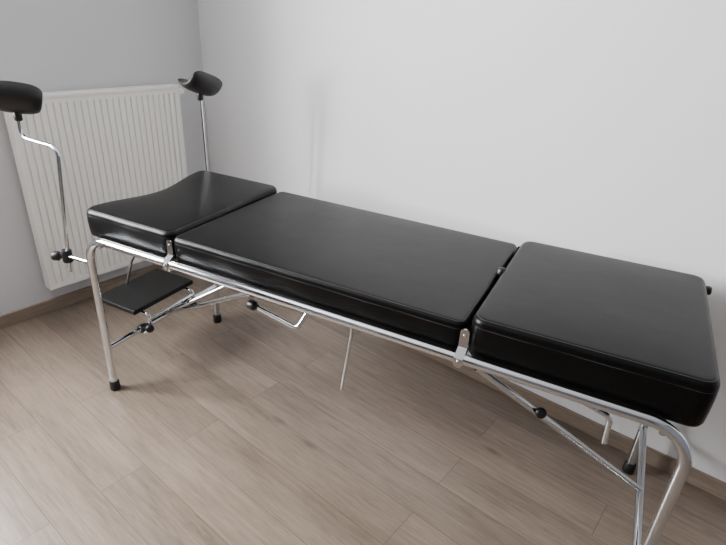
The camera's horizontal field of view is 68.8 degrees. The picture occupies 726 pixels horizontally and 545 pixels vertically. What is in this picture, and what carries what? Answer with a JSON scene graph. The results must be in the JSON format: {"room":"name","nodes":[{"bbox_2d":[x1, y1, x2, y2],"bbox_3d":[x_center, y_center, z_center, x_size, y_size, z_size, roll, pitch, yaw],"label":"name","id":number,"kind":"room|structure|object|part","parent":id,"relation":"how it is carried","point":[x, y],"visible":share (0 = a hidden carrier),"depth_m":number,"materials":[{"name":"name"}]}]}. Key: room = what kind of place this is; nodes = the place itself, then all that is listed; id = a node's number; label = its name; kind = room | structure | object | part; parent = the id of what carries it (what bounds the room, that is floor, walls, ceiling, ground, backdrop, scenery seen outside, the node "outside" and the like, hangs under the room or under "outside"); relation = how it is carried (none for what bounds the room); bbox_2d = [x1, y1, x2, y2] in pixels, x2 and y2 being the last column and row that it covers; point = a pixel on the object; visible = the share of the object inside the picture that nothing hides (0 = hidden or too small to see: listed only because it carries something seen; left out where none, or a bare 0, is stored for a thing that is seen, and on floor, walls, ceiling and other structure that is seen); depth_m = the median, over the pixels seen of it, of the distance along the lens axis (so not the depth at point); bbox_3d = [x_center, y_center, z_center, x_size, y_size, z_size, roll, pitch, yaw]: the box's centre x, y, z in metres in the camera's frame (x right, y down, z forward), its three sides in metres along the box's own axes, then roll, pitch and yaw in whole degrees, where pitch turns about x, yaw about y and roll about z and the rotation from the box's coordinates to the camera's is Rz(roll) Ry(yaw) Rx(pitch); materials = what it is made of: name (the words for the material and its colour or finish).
{"room":"examination room","nodes":[
{"label":"examination room","id":0,"kind":"room"},
{"bbox_2d":[0,0,209,314],"bbox_3d":[-2.321,-0.649,1.369,0.220,2.600,4.700,23,32,33],"label":"wall","id":1,"kind":"structure","parent":0,"point":[47,45],"depth_m":2.48,"materials":[{"name":"white paint"}]},
{"bbox_2d":[0,259,177,328],"bbox_3d":[-2.297,0.522,1.868,0.014,0.065,4.300,23,32,33],"label":"baseboard","id":2,"kind":"structure","parent":1,"relation":"attached to","point":[17,316],"depth_m":2.71,"materials":[{"name":"brown wood"}]},
{"bbox_2d":[3,83,186,290],"bbox_3d":[-1.254,-0.426,2.707,0.090,0.979,0.845,23,32,33],"label":"radiator","id":3,"kind":"object","parent":1,"relation":"attached to","point":[117,143],"visible":0.62,"depth_m":2.55,"materials":[{"name":"white metal"}]},
{"bbox_3d":[-1.510,-0.325,2.388,0.064,0.903,0.006,23,32,33],"label":"panel","id":4,"kind":"part","parent":3,"relation":"part of","materials":[{"name":"white metal"}]},
{"bbox_2d":[43,84,177,98],"bbox_3d":[-1.232,-0.845,2.473,0.066,0.016,0.797,23,32,33],"label":"grille","id":5,"kind":"object","parent":3,"relation":"attached to","point":[101,93],"depth_m":2.51,"materials":[{"name":"white metal"}]},
{"bbox_3d":[-1.001,-0.576,2.953,0.064,0.903,0.006,23,32,33],"label":"panel","id":6,"kind":"part","parent":3,"relation":"part of","materials":[{"name":"white metal"}]},
{"bbox_2d":[0,270,725,544],"bbox_3d":[-0.665,1.274,0.734,4.700,0.100,4.700,23,32,33],"label":"floor","id":7,"kind":"structure","parent":0,"point":[240,429],"depth_m":1.94,"materials":[{"name":"brown wood"}]},
{"bbox_2d":[0,71,719,544],"bbox_3d":[-0.134,0.031,1.841,2.272,1.194,0.784,16,29,25],"label":"examination table","id":8,"kind":"object","parent":7,"relation":"on","point":[629,340],"visible":1,"depth_m":1.53,"materials":[{"name":"black leather"}]},
{"bbox_3d":[-1.128,-0.061,1.958,0.038,0.036,0.036,1,26,-4],"label":"clamp knob","id":9,"kind":"part","parent":8,"relation":"part of","materials":[{"name":"black plastic"}]},
{"bbox_2d":[69,255,86,263],"bbox_3d":[-1.043,-0.049,1.944,0.116,0.016,0.016,14,28,20],"label":"metal rod","id":10,"kind":"object","parent":8,"relation":"attached to","point":[71,257],"depth_m":1.94,"materials":[{"name":"silver metal"}]},
{"bbox_3d":[-1.003,0.218,2.053,0.028,0.540,0.028,16,29,23],"label":"leg","id":11,"kind":"part","parent":8,"relation":"part of","materials":[{"name":"silver metal"}]},
{"bbox_3d":[-0.946,-0.084,2.257,0.202,0.372,0.022,8,27,10],"label":"hanger rod","id":12,"kind":"part","parent":8,"relation":"part of","materials":[{"name":"silver metal"}]},
{"bbox_3d":[-0.984,0.187,2.244,0.250,0.109,0.016,16,29,23],"label":"support rod","id":13,"kind":"part","parent":8,"relation":"part of","materials":[{"name":"silver metal"}]},
{"bbox_3d":[-0.950,0.076,2.324,0.228,0.021,0.333,16,29,23],"label":"foot plate","id":14,"kind":"part","parent":8,"relation":"part of","materials":[{"name":"black rubber"}]},
{"bbox_3d":[-0.880,0.228,2.184,0.034,0.036,0.038,-15,32,-33],"label":"clamp knob","id":15,"kind":"part","parent":8,"relation":"part of","materials":[{"name":"black plastic"}]},
{"bbox_3d":[-0.822,0.145,2.284,0.013,0.013,0.245,16,29,23],"label":"support rod","id":16,"kind":"part","parent":8,"relation":"part of","materials":[{"name":"silver metal"}]},
{"bbox_2d":[87,171,276,259],"bbox_3d":[-0.669,-0.246,2.047,0.419,0.113,0.610,16,29,23],"label":"cushion","id":17,"kind":"object","parent":8,"relation":"on","point":[151,223],"depth_m":1.88,"materials":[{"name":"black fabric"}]},
{"bbox_3d":[-0.871,0.096,2.441,0.250,0.109,0.016,16,29,23],"label":"support rod","id":18,"kind":"part","parent":8,"relation":"part of","materials":[{"name":"silver metal"}]},
{"bbox_3d":[-0.713,-0.017,2.559,0.028,0.541,0.054,16,29,23],"label":"leg","id":19,"kind":"part","parent":8,"relation":"part of","materials":[{"name":"silver metal"}]},
{"bbox_3d":[-0.248,0.103,1.628,0.208,0.098,0.062,16,29,23],"label":"crank handle","id":20,"kind":"part","parent":8,"relation":"part of","materials":[{"name":"silver metal"}]},
{"bbox_2d":[174,192,516,350],"bbox_3d":[-0.045,-0.065,1.773,0.987,0.099,0.612,16,29,23],"label":"cushion","id":21,"kind":"object","parent":8,"relation":"on","point":[423,282],"depth_m":1.63,"materials":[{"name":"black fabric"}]},
{"bbox_3d":[-0.046,0.243,1.558,0.035,0.246,0.013,-9,29,-24],"label":"release lever","id":22,"kind":"part","parent":8,"relation":"part of","materials":[{"name":"silver metal"}]},
{"bbox_3d":[-0.138,0.155,1.528,1.943,0.129,0.028,16,29,23],"label":"rail","id":23,"kind":"part","parent":8,"relation":"part of","materials":[{"name":"silver metal"}]},
{"bbox_3d":[0.472,0.371,1.407,0.031,0.033,0.035,16,29,23],"label":"lock knob","id":24,"kind":"part","parent":8,"relation":"part of","materials":[{"name":"black plastic"}]},
{"bbox_2d":[468,242,719,426],"bbox_3d":[0.639,0.112,1.463,0.542,0.129,0.612,16,29,23],"label":"cushion","id":25,"kind":"object","parent":8,"relation":"on","point":[637,336],"depth_m":1.29,"materials":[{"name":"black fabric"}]},
{"bbox_3d":[0.503,0.329,1.408,0.315,0.163,0.015,18,30,26],"label":"head release rod","id":26,"kind":"part","parent":8,"relation":"part of","materials":[{"name":"silver metal"}]},
{"bbox_3d":[0.983,0.456,1.808,0.028,0.541,0.054,16,29,23],"label":"leg","id":27,"kind":"part","parent":8,"relation":"part of","materials":[{"name":"silver metal"}]},
{"bbox_3d":[0.693,0.691,1.301,0.028,0.540,0.028,16,29,23],"label":"leg","id":28,"kind":"part","parent":8,"relation":"part of","materials":[{"name":"silver metal"}]},
{"bbox_3d":[1.018,0.052,1.571,0.027,0.027,0.028,16,29,23],"label":"head knob","id":29,"kind":"part","parent":8,"relation":"part of","materials":[{"name":"black plastic"}]},
{"bbox_2d":[197,0,725,481],"bbox_3d":[0.842,-0.636,1.716,4.280,2.600,0.200,23,32,33],"label":"wall","id":30,"kind":"structure","parent":0,"point":[598,127],"depth_m":1.92,"materials":[{"name":"white paint"}]},
{"bbox_2d":[409,347,725,500],"bbox_3d":[0.713,0.533,2.201,4.266,0.065,0.014,23,32,33],"label":"baseboard","id":31,"kind":"structure","parent":30,"relation":"attached to","point":[708,483],"depth_m":2.06,"materials":[{"name":"brown wood"}]}
]}

